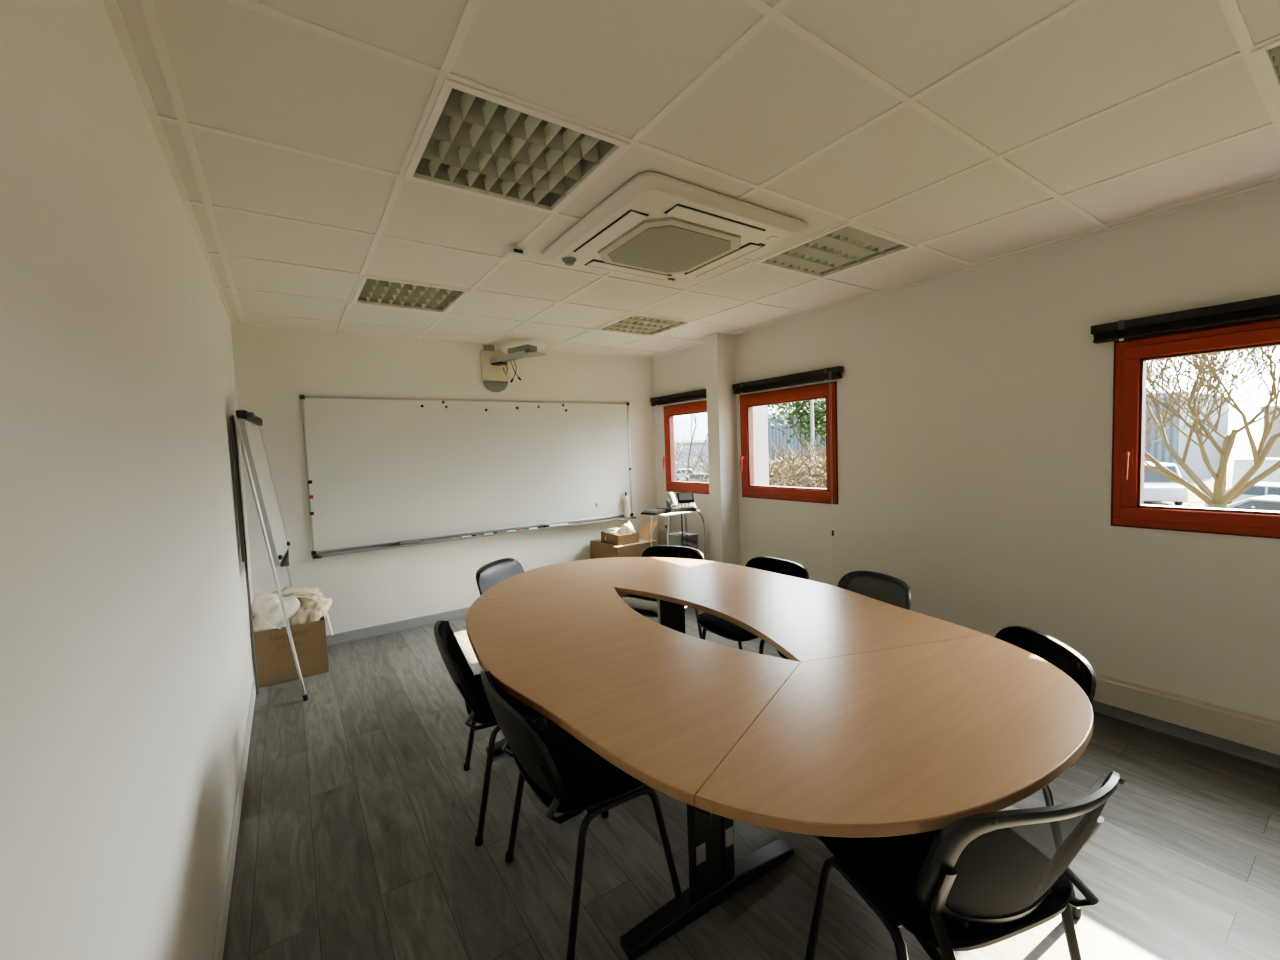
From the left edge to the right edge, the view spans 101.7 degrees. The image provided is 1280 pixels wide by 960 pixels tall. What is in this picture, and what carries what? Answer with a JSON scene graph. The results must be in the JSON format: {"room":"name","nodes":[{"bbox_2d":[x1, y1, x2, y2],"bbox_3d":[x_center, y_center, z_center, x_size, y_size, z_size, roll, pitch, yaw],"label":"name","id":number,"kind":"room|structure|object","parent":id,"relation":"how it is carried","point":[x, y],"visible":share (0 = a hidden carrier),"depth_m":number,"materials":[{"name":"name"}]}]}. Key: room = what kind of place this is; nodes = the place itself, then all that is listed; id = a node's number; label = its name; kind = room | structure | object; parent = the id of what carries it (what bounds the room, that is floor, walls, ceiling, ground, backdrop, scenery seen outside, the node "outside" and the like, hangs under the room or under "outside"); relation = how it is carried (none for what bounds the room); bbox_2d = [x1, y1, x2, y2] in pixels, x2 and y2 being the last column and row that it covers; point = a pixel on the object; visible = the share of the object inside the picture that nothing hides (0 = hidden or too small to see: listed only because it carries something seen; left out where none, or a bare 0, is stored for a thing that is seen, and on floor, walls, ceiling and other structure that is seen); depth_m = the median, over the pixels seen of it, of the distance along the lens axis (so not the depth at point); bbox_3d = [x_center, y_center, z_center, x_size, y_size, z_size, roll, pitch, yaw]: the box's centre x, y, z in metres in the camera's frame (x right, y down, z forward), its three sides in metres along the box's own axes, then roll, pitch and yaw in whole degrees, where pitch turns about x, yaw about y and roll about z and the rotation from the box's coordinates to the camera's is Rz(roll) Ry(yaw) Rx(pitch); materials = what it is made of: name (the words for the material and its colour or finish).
{"room":"meeting room","nodes":[
{"label":"meeting room","id":0,"kind":"room"},
{"bbox_2d":[0,0,253,959],"bbox_3d":[-1.274,0.084,1.285,0.150,2.750,6.411,-4,4,-34],"label":"wall","id":1,"kind":"structure","parent":0,"point":[127,667],"depth_m":0.91,"materials":[{"name":"white paint"}]},
{"bbox_2d":[212,676,255,959],"bbox_3d":[-1.159,1.410,1.411,0.012,0.080,6.111,-4,4,-34],"label":"baseboard","id":2,"kind":"structure","parent":1,"relation":"attached to","point":[218,951],"depth_m":1.95,"materials":[{"name":"grey"}]},
{"bbox_2d":[103,0,1279,358],"bbox_3d":[0.300,-1.166,2.314,3.764,0.006,6.111,-4,4,-34],"label":"ceiling grid","id":3,"kind":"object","parent":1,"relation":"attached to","point":[1231,11],"depth_m":1.75,"materials":[{"name":"white paint"}]},
{"bbox_2d":[231,324,657,634],"bbox_3d":[-1.372,-0.138,5.001,3.884,2.750,0.150,-4,4,-34],"label":"wall","id":4,"kind":"structure","parent":0,"point":[273,366],"depth_m":4.44,"materials":[{"name":"white paint"}]},
{"bbox_2d":[326,607,469,645],"bbox_3d":[-1.321,1.198,4.981,3.752,0.085,0.020,-4,4,-34],"label":"baseboard","id":5,"kind":"structure","parent":4,"relation":"attached to","point":[348,636],"depth_m":4.44,"materials":[{"name":"grey"}]},
{"bbox_2d":[299,395,635,558],"bbox_3d":[-1.335,-0.119,4.881,3.035,1.271,0.090,-4,4,-34],"label":"whiteboard","id":6,"kind":"object","parent":4,"relation":"attached to","point":[382,471],"visible":1,"depth_m":4.68,"materials":[{"name":"white ceramic"}]},
{"bbox_2d":[398,539,419,545],"bbox_3d":[-1.976,0.536,4.462,0.170,0.040,0.054,-4,4,-34],"label":"eraser","id":7,"kind":"object","parent":6,"relation":"on","point":[405,542],"visible":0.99,"depth_m":4.44,"materials":[{"name":"grey plastic"}]},
{"bbox_2d":[319,517,632,556],"bbox_3d":[-1.313,0.502,4.919,2.941,0.018,0.086,-4,4,-34],"label":"tray","id":8,"kind":"object","parent":6,"relation":"on","point":[594,518],"depth_m":4.73,"materials":[{"name":"grey metal"}]},
{"bbox_2d":[544,523,567,526],"bbox_3d":[-0.839,0.456,5.234,0.245,0.026,0.050,-4,4,-34],"label":"marker","id":9,"kind":"object","parent":6,"relation":"on","point":[562,523],"visible":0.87,"depth_m":5.22,"materials":[{"name":"white plastic"}]},
{"bbox_2d":[623,492,629,517],"bbox_3d":[-0.148,0.273,5.699,0.064,0.285,0.064,-4,4,-34],"label":"bottle","id":10,"kind":"object","parent":6,"relation":"on","point":[626,499],"visible":0.94,"depth_m":5.67,"materials":[{"name":"beige plastic"}]},
{"bbox_2d":[480,344,545,391],"bbox_3d":[-1.135,-1.038,4.756,0.644,0.431,0.242,0,4,27],"label":"bracket","id":11,"kind":"object","parent":4,"relation":"attached to","point":[495,376],"visible":1,"depth_m":4.80,"materials":[{"name":"beige metal"}]},
{"bbox_2d":[116,0,1279,357],"bbox_3d":[0.300,-1.176,2.313,3.764,0.015,6.111,-4,4,-34],"label":"ceiling","id":12,"kind":"structure","parent":0,"point":[612,65],"depth_m":1.67,"materials":[{"name":"tile"}]},
{"bbox_2d":[351,275,469,313],"bbox_3d":[-1.458,-1.203,3.286,0.592,0.101,0.592,-4,4,-34],"label":"ceiling light","id":13,"kind":"object","parent":12,"relation":"attached to","point":[373,291],"visible":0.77,"depth_m":3.31,"materials":[{"name":"white paint"}]},
{"bbox_2d":[502,246,524,260],"bbox_3d":[-0.628,-1.129,2.594,0.085,0.035,0.103,-4,4,-34],"label":"ceiling sensor","id":14,"kind":"object","parent":12,"relation":"attached to","point":[514,253],"visible":1,"depth_m":2.57,"materials":[{"name":"white plastic"}]},
{"bbox_2d":[404,77,629,213],"bbox_3d":[-0.445,-1.150,1.800,0.592,0.101,0.592,-4,4,-34],"label":"ceiling light","id":15,"kind":"object","parent":12,"relation":"attached to","point":[475,141],"visible":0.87,"depth_m":1.79,"materials":[{"name":"white paint"}]},
{"bbox_2d":[595,313,693,336],"bbox_3d":[0.028,-1.318,4.295,0.592,0.101,0.592,-4,4,-34],"label":"ceiling light","id":16,"kind":"object","parent":12,"relation":"attached to","point":[634,324],"visible":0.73,"depth_m":4.32,"materials":[{"name":"white paint"}]},
{"bbox_2d":[542,172,806,284],"bbox_3d":[0.141,-1.136,2.544,0.950,0.070,0.950,-4,4,-34],"label":"air conditioner","id":17,"kind":"object","parent":12,"relation":"attached to","point":[656,226],"visible":1,"depth_m":2.35,"materials":[{"name":"beige plastic"}]},
{"bbox_2d":[608,225,730,272],"bbox_3d":[0.142,-1.115,2.546,0.490,0.002,0.490,-4,4,-34],"label":"grille","id":18,"kind":"object","parent":17,"relation":"attached to","point":[657,248],"depth_m":2.51,"materials":[{"name":"white plastic"}]},
{"bbox_2d":[754,221,916,278],"bbox_3d":[1.042,-1.264,2.809,0.592,0.101,0.592,-4,4,-34],"label":"ceiling light","id":19,"kind":"object","parent":12,"relation":"attached to","point":[849,245],"visible":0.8,"depth_m":2.81,"materials":[{"name":"white paint"}]},
{"bbox_2d":[1251,39,1279,120],"bbox_3d":[2.055,-1.211,1.322,0.592,0.101,0.592,-4,4,-34],"label":"ceiling light","id":20,"kind":"object","parent":12,"relation":"attached to","point":[1266,57],"visible":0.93,"depth_m":1.47,"materials":[{"name":"white paint"}]},
{"bbox_2d":[705,333,739,564],"bbox_3d":[0.782,-0.083,4.884,0.224,2.500,0.160,-4,4,-34],"label":"pillar","id":21,"kind":"structure","parent":0,"point":[719,348],"depth_m":4.81,"materials":[{"name":"white paint"}]},
{"bbox_2d":[223,607,1279,959],"bbox_3d":[0.318,1.386,2.417,4.184,0.100,6.711,-4,4,-34],"label":"floor","id":22,"kind":"structure","parent":0,"point":[360,810],"depth_m":1.90,"materials":[{"name":"grey laminate"}]},
{"bbox_2d":[229,410,307,700],"bbox_3d":[-2.434,0.473,3.450,0.288,1.798,0.806,-4,4,-34],"label":"easel","id":23,"kind":"object","parent":22,"relation":"on","point":[249,423],"visible":0.98,"depth_m":3.18,"materials":[{"name":"white metal"}]},
{"bbox_2d":[254,615,328,687],"bbox_3d":[-2.464,1.172,3.683,0.410,0.375,0.342,-4,4,-34],"label":"cardboard box","id":24,"kind":"object","parent":22,"relation":"on","point":[275,662],"visible":0.84,"depth_m":3.54,"materials":[{"name":"brown cardboard"}]},
{"bbox_2d":[250,593,299,634],"bbox_3d":[-2.499,0.931,3.571,0.290,0.344,0.248,-4,4,-34],"label":"tote bag","id":25,"kind":"object","parent":24,"relation":"in","point":[267,613],"visible":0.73,"depth_m":3.49,"materials":[{"name":"fabric"}]},
{"bbox_2d":[291,594,332,634],"bbox_3d":[-2.349,0.954,3.712,0.284,0.299,0.255,-4,4,-34],"label":"tote bag","id":26,"kind":"object","parent":24,"relation":"in","point":[313,607],"visible":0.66,"depth_m":3.64,"materials":[{"name":"beige fabric"}]},
{"bbox_2d":[271,587,323,599],"bbox_3d":[-2.461,0.842,3.747,0.320,0.162,0.197,-4,4,-34],"label":"tote bag","id":27,"kind":"object","parent":26,"relation":"on","point":[296,591],"visible":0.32,"depth_m":3.71,"materials":[{"name":"beige fabric"}]},
{"bbox_2d":[476,558,523,595],"bbox_3d":[-0.719,0.929,3.420,0.554,0.770,0.550,-1,4,18],"label":"chair","id":28,"kind":"object","parent":22,"relation":"on","point":[490,574],"visible":0.18,"depth_m":3.46,"materials":[{"name":"black plastic"}]},
{"bbox_2d":[434,620,581,846],"bbox_3d":[-0.580,0.993,2.276,0.554,0.770,0.550,-4,4,-23],"label":"chair","id":29,"kind":"object","parent":22,"relation":"on","point":[470,686],"visible":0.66,"depth_m":2.07,"materials":[{"name":"black plastic"}]},
{"bbox_2d":[480,671,681,959],"bbox_3d":[-0.213,1.011,1.758,0.554,0.770,0.550,-4,4,-32],"label":"chair","id":30,"kind":"object","parent":22,"relation":"on","point":[568,777],"visible":0.86,"depth_m":1.57,"materials":[{"name":"black plastic"}]},
{"bbox_2d":[590,519,657,596],"bbox_3d":[-0.109,0.797,5.446,0.634,0.740,0.530,-4,4,-34],"label":"cardboard box","id":31,"kind":"object","parent":22,"relation":"on","point":[598,549],"visible":0.32,"depth_m":5.25,"materials":[{"name":"brown cardboard"}]},
{"bbox_2d":[601,531,638,545],"bbox_3d":[-0.207,0.583,5.330,0.250,0.100,0.340,-4,4,-34],"label":"tray","id":32,"kind":"object","parent":31,"relation":"on","point":[618,540],"visible":0.88,"depth_m":5.21,"materials":[{"name":"cardboard"}]},
{"bbox_2d":[604,528,618,539],"bbox_3d":[-0.297,0.565,5.310,0.205,0.144,0.068,1,5,41],"label":"bundle","id":33,"kind":"object","parent":32,"relation":"in","point":[608,530],"visible":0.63,"depth_m":5.29,"materials":[{"name":"white paper"}]},
{"bbox_2d":[620,521,635,534],"bbox_3d":[-0.128,0.524,5.340,0.176,0.211,0.153,-3,4,-14],"label":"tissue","id":34,"kind":"object","parent":32,"relation":"in","point":[627,528],"visible":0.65,"depth_m":5.27,"materials":[{"name":"white paper"}]},
{"bbox_2d":[620,545,703,638],"bbox_3d":[0.133,0.887,3.612,0.550,0.770,0.554,0,4,32],"label":"chair","id":35,"kind":"object","parent":22,"relation":"on","point":[646,606],"visible":0.23,"depth_m":3.65,"materials":[{"name":"black plastic"}]},
{"bbox_2d":[650,510,706,559],"bbox_3d":[0.363,0.736,5.023,0.538,0.879,0.337,-4,4,-34],"label":"trolley","id":36,"kind":"object","parent":22,"relation":"on","point":[665,515],"visible":0.43,"depth_m":4.87,"materials":[{"name":"white plastic"}]},
{"bbox_2d":[641,508,670,514],"bbox_3d":[0.147,0.294,4.877,0.180,0.034,0.238,1,5,41],"label":"flat device","id":37,"kind":"object","parent":36,"relation":"on","point":[656,511],"visible":1,"depth_m":4.83,"materials":[{"name":"black plastic"}]},
{"bbox_2d":[653,510,699,516],"bbox_3d":[0.317,0.308,4.987,0.475,0.018,0.320,-4,4,-34],"label":"shelf","id":38,"kind":"object","parent":36,"relation":"attached to","point":[698,511],"depth_m":4.83,"materials":[{"name":"white plastic"}]},
{"bbox_2d":[666,492,696,511],"bbox_3d":[0.398,0.207,5.005,0.260,0.175,0.238,-2,3,-6],"label":"desk telephone","id":39,"kind":"object","parent":36,"relation":"on","point":[685,501],"visible":0.98,"depth_m":4.99,"materials":[{"name":"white plastic"}]},
{"bbox_2d":[666,531,697,549],"bbox_3d":[0.414,0.688,5.069,0.220,0.330,0.235,-4,4,-34],"label":"box","id":40,"kind":"object","parent":36,"relation":"on","point":[675,539],"visible":0.38,"depth_m":4.99,"materials":[{"name":"grey plastic"}]},
{"bbox_2d":[698,556,808,653],"bbox_3d":[0.671,0.896,3.131,0.554,0.770,0.550,-4,4,-32],"label":"chair","id":41,"kind":"object","parent":22,"relation":"on","point":[714,624],"visible":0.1,"depth_m":3.09,"materials":[{"name":"black plastic"}]},
{"bbox_2d":[465,557,1093,959],"bbox_3d":[0.209,0.973,2.358,1.793,0.740,2.770,-4,4,-34],"label":"conference table","id":42,"kind":"object","parent":22,"relation":"on","point":[880,719],"visible":0.94,"depth_m":1.58,"materials":[{"name":"brown wood"}]},
{"bbox_2d":[776,571,910,659],"bbox_3d":[1.016,0.900,2.596,0.566,0.802,0.550,-3,4,-19],"label":"chair","id":43,"kind":"object","parent":22,"relation":"on","point":[882,587],"visible":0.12,"depth_m":2.69,"materials":[{"name":"black plastic"}]},
{"bbox_2d":[805,771,1124,959],"bbox_3d":[0.759,0.990,1.263,0.550,0.802,0.566,-3,4,-17],"label":"chair","id":44,"kind":"object","parent":22,"relation":"on","point":[977,881],"visible":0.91,"depth_m":1.07,"materials":[{"name":"black plastic"}]},
{"bbox_2d":[995,626,1095,917],"bbox_3d":[1.200,0.954,1.869,0.554,0.770,0.550,-2,3,7],"label":"chair","id":45,"kind":"object","parent":22,"relation":"on","point":[1053,651],"visible":0.11,"depth_m":1.76,"materials":[{"name":"black plastic"}]},
{"bbox_2d":[753,405,768,485],"bbox_3d":[1.178,0.612,5.185,0.190,6.150,0.140,-4,4,-34],"label":"wall","id":46,"kind":"structure","parent":0,"point":[760,413],"depth_m":5.07,"materials":[{"name":"grey paint"}]},
{"bbox_2d":[652,183,1279,721],"bbox_3d":[1.944,-0.165,3.470,0.120,2.750,6.111,-4,4,-34],"label":"wall","id":47,"kind":"structure","parent":0,"point":[975,406],"depth_m":2.97,"materials":[{"name":"white paint"}]},
{"bbox_2d":[650,389,706,405],"bbox_3d":[0.455,-0.861,5.423,0.056,0.100,1.135,-4,4,-34],"label":"blind","id":48,"kind":"object","parent":47,"relation":"attached to","point":[697,394],"visible":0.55,"depth_m":5.44,"materials":[{"name":"black"}]},
{"bbox_2d":[663,400,708,493],"bbox_3d":[0.603,-0.325,5.437,0.308,0.961,0.970,-4,4,-34],"label":"window","id":49,"kind":"structure","parent":47,"relation":"in","point":[672,485],"depth_m":5.65,"materials":[{"name":"red wood"}]},
{"bbox_2d":[740,381,837,503],"bbox_3d":[1.281,-0.289,4.444,0.308,0.961,1.038,-4,4,-34],"label":"window","id":50,"kind":"structure","parent":47,"relation":"in","point":[817,391],"depth_m":4.33,"materials":[{"name":"red wood"}]},
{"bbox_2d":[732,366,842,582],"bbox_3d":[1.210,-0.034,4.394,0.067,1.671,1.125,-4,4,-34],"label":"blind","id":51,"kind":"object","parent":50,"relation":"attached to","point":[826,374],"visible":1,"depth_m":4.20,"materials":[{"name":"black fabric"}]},
{"bbox_2d":[1092,700,1279,768],"bbox_3d":[2.305,1.194,2.968,0.020,0.075,4.795,-4,4,-34],"label":"baseboard","id":52,"kind":"structure","parent":47,"relation":"attached to","point":[1237,749],"depth_m":2.48,"materials":[{"name":"grey"}]},
{"bbox_2d":[1093,673,1279,754],"bbox_3d":[2.285,1.092,2.951,0.060,0.129,4.795,-4,4,-34],"label":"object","id":53,"kind":"structure","parent":47,"relation":"attached to","point":[1254,731],"depth_m":2.45,"materials":[{"name":"beige"}]},
{"bbox_2d":[1111,317,1279,538],"bbox_3d":[2.764,-0.211,2.268,0.308,0.961,1.065,-4,4,-34],"label":"window","id":54,"kind":"structure","parent":47,"relation":"in","point":[1131,356],"depth_m":2.52,"materials":[{"name":"red wood"}]},
{"bbox_2d":[1091,294,1279,343],"bbox_3d":[2.657,-0.725,2.195,0.056,0.100,1.175,-4,4,-34],"label":"blind","id":55,"kind":"object","parent":54,"relation":"attached to","point":[1268,307],"visible":1,"depth_m":2.37,"materials":[{"name":"black"}]},
{"label":"outside","id":56,"kind":"structure","parent":0,"visible":0},
{"bbox_2d":[679,441,1259,506],"bbox_3d":[69.198,-4.227,97.240,215.800,0.200,240.000,-4,4,-34],"label":"ground","id":57,"kind":"structure","parent":56,"point":[1241,449],"depth_m":53.62,"materials":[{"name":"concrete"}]},
{"bbox_2d":[674,437,689,464],"bbox_3d":[2.082,-2.969,60.608,6.551,6.544,6.506,0,4,34],"label":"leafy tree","id":58,"kind":"object","parent":57,"relation":"on","point":[683,446],"visible":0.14,"depth_m":60.70,"materials":[{"name":"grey plant"}]},
{"bbox_2d":[675,469,696,480],"bbox_3d":[5.610,-0.589,61.275,4.217,1.460,1.790,-1,4,14],"label":"car","id":59,"kind":"object","parent":57,"relation":"on","point":[678,475],"visible":0.26,"depth_m":60.60,"materials":[{"name":"grey paint"}]},
{"bbox_2d":[674,440,708,472],"bbox_3d":[6.120,-4.419,95.396,30.400,4.950,32.400,-4,4,-28],"label":"building","id":60,"kind":"structure","parent":57,"relation":"on","point":[697,445],"depth_m":78.11,"materials":[{"name":"grey"}]},
{"bbox_2d":[680,473,708,482],"bbox_3d":[6.002,0.053,50.426,4.217,1.460,1.790,-2,3,8],"label":"car","id":61,"kind":"object","parent":57,"relation":"on","point":[694,476],"visible":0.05,"depth_m":49.66,"materials":[{"name":"grey paint"}]},
{"bbox_2d":[768,413,826,487],"bbox_3d":[21.659,-3.213,51.244,18.400,6.750,15.900,-5,4,-38],"label":"building","id":62,"kind":"structure","parent":57,"relation":"on","point":[773,435],"depth_m":47.36,"materials":[{"name":"grey"}]},
{"bbox_2d":[1144,461,1187,504],"bbox_3d":[28.446,0.156,29.184,1.950,2.200,4.848,0,4,30],"label":"van","id":63,"kind":"object","parent":57,"relation":"on","point":[1157,487],"visible":0.4,"depth_m":27.32,"materials":[{"name":"white paint"}]},
{"bbox_2d":[1145,395,1200,446],"bbox_3d":[29.586,-2.491,34.018,8.811,6.816,7.923,-1,4,10],"label":"bare tree","id":64,"kind":"object","parent":57,"relation":"on","point":[1151,425],"visible":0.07,"depth_m":31.67,"materials":[{"name":"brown plant"}]},
{"bbox_2d":[1144,391,1230,482],"bbox_3d":[41.666,-3.611,46.707,18.400,6.650,12.900,-4,4,-34],"label":"building","id":65,"kind":"structure","parent":57,"relation":"on","point":[1194,460],"depth_m":37.96,"materials":[{"name":"grey"}]},
{"bbox_2d":[1187,480,1231,502],"bbox_3d":[44.800,0.974,23.884,19.000,0.030,26.000,-4,4,-34],"label":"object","id":66,"kind":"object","parent":57,"relation":"on","point":[1192,498],"depth_m":30.84,"materials":[{"name":"white"}]},
{"bbox_2d":[1205,482,1279,506],"bbox_3d":[28.376,0.898,23.086,1.790,1.460,4.217,-3,4,-19],"label":"car","id":67,"kind":"object","parent":57,"relation":"on","point":[1259,489],"visible":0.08,"depth_m":23.15,"materials":[{"name":"white paint"}]},
{"bbox_2d":[1227,495,1279,510],"bbox_3d":[23.160,1.373,18.336,1.790,1.460,4.217,-3,4,-21],"label":"car","id":68,"kind":"object","parent":57,"relation":"on","point":[1270,502],"visible":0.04,"depth_m":18.66,"materials":[{"name":"grey paint"}]},
{"bbox_2d":[1232,458,1279,486],"bbox_3d":[36.193,-0.077,28.420,1.950,2.200,4.848,-4,4,-24],"label":"van","id":69,"kind":"object","parent":57,"relation":"on","point":[1242,465],"visible":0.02,"depth_m":29.52,"materials":[{"name":"grey paint"}]},
{"bbox_2d":[1260,405,1279,457],"bbox_3d":[72.804,-3.879,39.170,15.400,5.850,32.400,-4,4,-34],"label":"building","id":70,"kind":"structure","parent":57,"relation":"on","point":[1274,452],"depth_m":47.59,"materials":[{"name":"beige"}]},
{"bbox_3d":[13.238,3.122,7.286,18.000,0.020,54.000,-4,4,-34],"label":"lawn","id":71,"kind":"structure","parent":57,"relation":"on","visible":0},
{"bbox_2d":[675,414,707,481],"bbox_3d":[0.825,-2.531,20.912,8.533,10.548,6.703,0,4,35],"label":"bare tree","id":72,"kind":"object","parent":71,"relation":"on","point":[687,478],"visible":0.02,"depth_m":19.67,"materials":[{"name":"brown plant"}]},
{"bbox_2d":[675,432,826,487],"bbox_3d":[4.835,0.667,16.152,8.437,4.385,4.726,-2,3,4],"label":"hedge","id":73,"kind":"object","parent":71,"relation":"on","point":[786,476],"visible":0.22,"depth_m":16.00,"materials":[{"name":"brown plant"}]},
{"bbox_2d":[767,399,825,485],"bbox_3d":[8.798,-2.087,24.528,7.383,8.653,7.612,0,4,35],"label":"leafy tree","id":74,"kind":"object","parent":71,"relation":"on","point":[804,407],"visible":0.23,"depth_m":23.15,"materials":[{"name":"green plant"}]},
{"bbox_2d":[810,400,814,485],"bbox_3d":[6.400,-0.508,19.263,0.300,6.310,0.500,-4,4,-34],"label":"lamp post","id":75,"kind":"object","parent":71,"relation":"on","point":[811,401],"visible":0.12,"depth_m":19.13,"materials":[{"name":"grey metal"}]},
{"bbox_2d":[1144,346,1279,507],"bbox_3d":[12.800,-2.343,12.068,8.484,10.377,8.954,-3,4,-15],"label":"bare tree","id":76,"kind":"object","parent":71,"relation":"on","point":[1218,498],"visible":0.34,"depth_m":11.71,"materials":[{"name":"brown plant"}]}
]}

